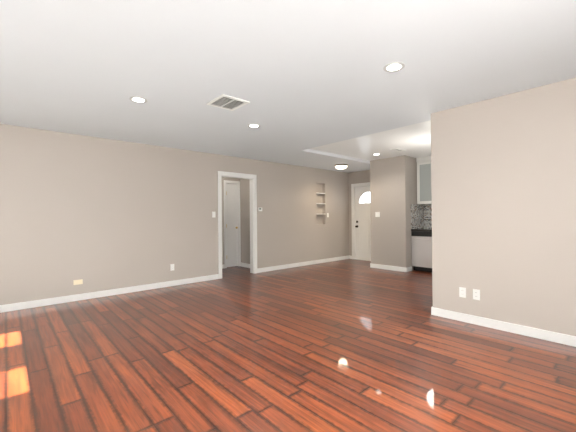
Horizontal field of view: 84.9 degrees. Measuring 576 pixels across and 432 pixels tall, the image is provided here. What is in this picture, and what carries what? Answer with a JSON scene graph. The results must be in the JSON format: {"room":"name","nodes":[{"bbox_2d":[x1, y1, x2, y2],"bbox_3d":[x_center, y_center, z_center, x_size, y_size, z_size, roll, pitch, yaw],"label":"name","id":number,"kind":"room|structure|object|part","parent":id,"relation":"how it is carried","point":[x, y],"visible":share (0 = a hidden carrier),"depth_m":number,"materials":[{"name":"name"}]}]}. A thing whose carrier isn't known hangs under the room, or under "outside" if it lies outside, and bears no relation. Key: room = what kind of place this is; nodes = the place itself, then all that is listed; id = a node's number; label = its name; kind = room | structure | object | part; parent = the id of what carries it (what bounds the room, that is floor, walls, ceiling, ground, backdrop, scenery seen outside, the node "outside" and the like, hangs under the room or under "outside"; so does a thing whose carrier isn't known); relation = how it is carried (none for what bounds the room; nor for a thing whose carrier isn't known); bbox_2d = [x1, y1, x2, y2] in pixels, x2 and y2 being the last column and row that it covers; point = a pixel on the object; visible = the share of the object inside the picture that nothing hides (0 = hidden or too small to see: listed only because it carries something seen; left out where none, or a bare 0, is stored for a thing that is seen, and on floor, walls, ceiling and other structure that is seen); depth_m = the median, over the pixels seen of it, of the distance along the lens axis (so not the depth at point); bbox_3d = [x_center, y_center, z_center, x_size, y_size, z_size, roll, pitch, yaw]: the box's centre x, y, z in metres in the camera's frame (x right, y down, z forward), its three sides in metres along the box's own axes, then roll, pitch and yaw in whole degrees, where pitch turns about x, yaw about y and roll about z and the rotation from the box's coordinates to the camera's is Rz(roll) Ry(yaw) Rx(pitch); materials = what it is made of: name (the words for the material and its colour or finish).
{"room":"living room","nodes":[
{"label":"living room","id":0,"kind":"room"},
{"bbox_2d":[0,124,348,304],"bbox_3d":[-1.683,0.013,5.994,9.340,2.440,0.150,0,0,-42],"label":"wall","id":1,"kind":"structure","parent":0,"point":[95,214],"depth_m":5.10,"materials":[{"name":"paint"}]},
{"bbox_2d":[73,279,82,284],"bbox_3d":[-3.079,0.971,4.621,0.115,0.070,0.012,0,0,-42],"label":"outlet plate","id":2,"kind":"object","parent":1,"relation":"attached to","point":[76,282],"visible":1,"depth_m":4.62,"materials":[{"name":"beige plastic"}]},
{"bbox_2d":[0,274,218,312],"bbox_3d":[-3.169,1.194,4.535,4.870,0.095,0.018,0,0,-42],"label":"baseboard","id":3,"kind":"structure","parent":1,"relation":"attached to","point":[64,299],"depth_m":4.79,"materials":[{"name":"white wood"}]},
{"bbox_2d":[218,171,256,278],"bbox_3d":[-1.065,0.173,6.526,0.930,2.114,0.156,0,0,-42],"label":"trim","id":4,"kind":"structure","parent":1,"relation":"attached to","point":[253,222],"depth_m":6.73,"materials":[{"name":"white wood"}]},
{"bbox_2d":[257,255,349,272],"bbox_3d":[0.542,1.173,7.856,3.230,0.095,0.030,0,0,-42],"label":"baseboard","id":5,"kind":"structure","parent":1,"relation":"attached to","point":[265,269],"depth_m":7.64,"materials":[{"name":"white wood"}]},
{"bbox_2d":[222,177,239,264],"bbox_3d":[-1.846,0.019,7.238,1.920,2.440,0.120,0,0,-42],"label":"wall","id":6,"kind":"structure","parent":0,"point":[230,179],"depth_m":7.44,"materials":[{"name":"paint"}]},
{"bbox_2d":[226,184,237,266],"bbox_3d":[-1.369,0.224,7.643,0.334,2.000,0.041,0,0,-42],"label":"hall door","id":7,"kind":"structure","parent":6,"relation":"in","point":[232,221],"depth_m":7.64,"materials":[{"name":"white wood"}]},
{"bbox_2d":[224,180,240,267],"bbox_3d":[-1.383,0.194,7.639,0.454,2.085,0.138,0,0,-42],"label":"trim","id":8,"kind":"structure","parent":6,"relation":"attached to","point":[239,233],"depth_m":7.60,"materials":[{"name":"white wood"}]},
{"bbox_2d":[240,179,249,263],"bbox_3d":[-0.825,0.011,7.448,0.120,2.440,0.930,0,0,-42],"label":"wall","id":9,"kind":"structure","parent":0,"point":[245,215],"depth_m":7.58,"materials":[{"name":"paint"}]},
{"bbox_2d":[240,262,249,267],"bbox_3d":[-0.865,1.183,7.400,0.014,0.095,0.930,0,0,-42],"label":"baseboard","id":10,"kind":"structure","parent":9,"relation":"attached to","point":[241,264],"depth_m":7.58,"materials":[{"name":"white wood"}]},
{"bbox_2d":[0,259,575,431],"bbox_3d":[0.164,1.241,3.943,9.340,0.060,7.690,0,0,-42],"label":"floor","id":11,"kind":"structure","parent":0,"point":[350,345],"depth_m":2.59,"materials":[{"name":"brown wood"}]},
{"bbox_2d":[370,263,406,271],"bbox_3d":[2.234,1.155,7.064,0.018,0.095,0.898,0,0,-42],"label":"baseboard","id":12,"kind":"structure","parent":11,"relation":"on","point":[387,267],"depth_m":7.04,"materials":[{"name":"white wood"}]},
{"bbox_2d":[370,155,416,269],"bbox_3d":[2.555,-0.049,7.365,0.880,2.500,0.870,0,0,-42],"label":"wall","id":13,"kind":"structure","parent":11,"relation":"on","point":[393,189],"depth_m":7.00,"materials":[{"name":"paint"}]},
{"bbox_2d":[411,236,431,271],"bbox_3d":[3.140,0.817,6.845,0.571,0.755,0.658,0,0,-42],"label":"base cabinet","id":14,"kind":"object","parent":11,"relation":"on","point":[421,245],"depth_m":6.74,"materials":[{"name":"white paint"}]},
{"bbox_2d":[411,228,431,231],"bbox_3d":[3.662,0.296,6.304,0.647,0.040,2.178,0,0,-42],"label":"countertop","id":15,"kind":"structure","parent":14,"relation":"on","point":[412,229],"depth_m":6.79,"materials":[{"name":"grey stone"}]},
{"bbox_3d":[3.095,0.381,6.855,0.520,0.108,0.592,0,0,-42],"label":"panel","id":16,"kind":"part","parent":15,"relation":"part of","materials":[{"name":"black stone"}]},
{"bbox_2d":[0,0,575,172],"bbox_3d":[0.142,-1.329,3.951,9.340,0.200,7.690,0,0,-42],"label":"ceiling","id":17,"kind":"structure","parent":0,"point":[302,77],"depth_m":2.58,"materials":[{"name":"paint"}]},
{"bbox_2d":[129,96,146,102],"bbox_3d":[-1.561,-1.213,3.289,0.170,0.006,0.170,0,0,-42],"label":"recessed light","id":18,"kind":"object","parent":17,"relation":"in","point":[138,99],"visible":1,"depth_m":3.28,"materials":[{"name":"white"}]},
{"bbox_2d":[206,94,249,110],"bbox_3d":[-0.648,-1.217,3.395,0.330,0.019,0.350,0,0,-42],"label":"ceiling vent","id":19,"kind":"object","parent":17,"relation":"in","point":[226,102],"visible":0.98,"depth_m":3.39,"materials":[{"name":"white plastic"}]},
{"bbox_2d":[248,124,259,127],"bbox_3d":[-0.460,-1.219,4.263,0.170,0.006,0.170,0,0,-42],"label":"recessed light","id":20,"kind":"object","parent":17,"relation":"in","point":[254,125],"visible":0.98,"depth_m":4.24,"materials":[{"name":"white"}]},
{"bbox_2d":[335,164,347,169],"bbox_3d":[1.277,-1.170,7.568,0.310,0.114,0.310,0,0,-42],"label":"light","id":21,"kind":"object","parent":17,"relation":"attached to","point":[341,166],"visible":1,"depth_m":7.46,"materials":[{"name":"white glass"}]},
{"bbox_2d":[383,62,404,71],"bbox_3d":[0.881,-1.236,2.618,0.170,0.006,0.170,0,0,-42],"label":"recessed light","id":22,"kind":"object","parent":17,"relation":"in","point":[394,66],"visible":1,"depth_m":2.62,"materials":[{"name":"white"}]},
{"bbox_2d":[348,170,369,255],"bbox_3d":[3.960,-0.064,6.577,0.160,2.500,6.520,0,0,-42],"label":"wall","id":23,"kind":"structure","parent":0,"point":[359,177],"depth_m":8.87,"materials":[{"name":"paint"}]},
{"bbox_2d":[351,182,370,260],"bbox_3d":[2.202,0.153,8.524,0.178,2.110,1.050,0,0,-42],"label":"door frame","id":24,"kind":"structure","parent":23,"relation":"attached to","point":[353,186],"depth_m":8.81,"materials":[{"name":"white wood"}]},
{"bbox_2d":[355,186,370,259],"bbox_3d":[2.191,0.188,8.514,0.042,1.996,0.866,0,0,-42],"label":"front door","id":25,"kind":"structure","parent":23,"relation":"in","point":[362,233],"depth_m":8.65,"materials":[{"name":"white wood"}]},
{"bbox_2d":[310,120,430,160],"bbox_3d":[3.214,-1.382,5.049,3.300,0.140,5.220,0,0,-42],"label":"ceiling","id":26,"kind":"structure","parent":0,"point":[414,140],"depth_m":5.74,"materials":[{"name":"paint"}]},
{"bbox_2d":[390,148,405,151],"bbox_3d":[2.165,-1.293,6.189,0.320,0.012,0.150,0,0,-42],"label":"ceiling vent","id":27,"kind":"object","parent":26,"relation":"in","point":[398,150],"visible":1,"depth_m":6.19,"materials":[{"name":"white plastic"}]},
{"bbox_2d":[416,156,431,203],"bbox_3d":[3.198,-0.785,7.015,0.378,1.038,0.497,0,0,-42],"label":"upper cabinet","id":28,"kind":"object","parent":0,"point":[424,196],"depth_m":6.95,"materials":[{"name":"white paint"}]},
{"bbox_2d":[431,78,575,335],"bbox_3d":[2.646,-0.034,2.905,0.120,2.440,2.570,0,0,-42],"label":"wall","id":29,"kind":"structure","parent":0,"point":[503,181],"depth_m":3.23,"materials":[{"name":"paint"}]},
{"bbox_2d":[459,287,465,297],"bbox_3d":[1.975,0.864,3.563,0.008,0.114,0.070,0,0,-42],"label":"electrical outlet","id":30,"kind":"object","parent":29,"relation":"attached to","point":[462,291],"visible":1,"depth_m":3.56,"materials":[{"name":"white plastic"}]},
{"bbox_2d":[473,289,479,299],"bbox_3d":[2.068,0.863,3.459,0.008,0.114,0.070,0,0,-42],"label":"electrical outlet","id":31,"kind":"object","parent":29,"relation":"attached to","point":[476,294],"visible":1,"depth_m":3.46,"materials":[{"name":"white plastic"}]},
{"bbox_2d":[431,306,575,346],"bbox_3d":[2.589,1.139,2.877,0.022,0.095,2.544,0,0,-42],"label":"baseboard","id":32,"kind":"structure","parent":29,"relation":"attached to","point":[560,338],"depth_m":3.23,"materials":[{"name":"white wood"}]}
]}

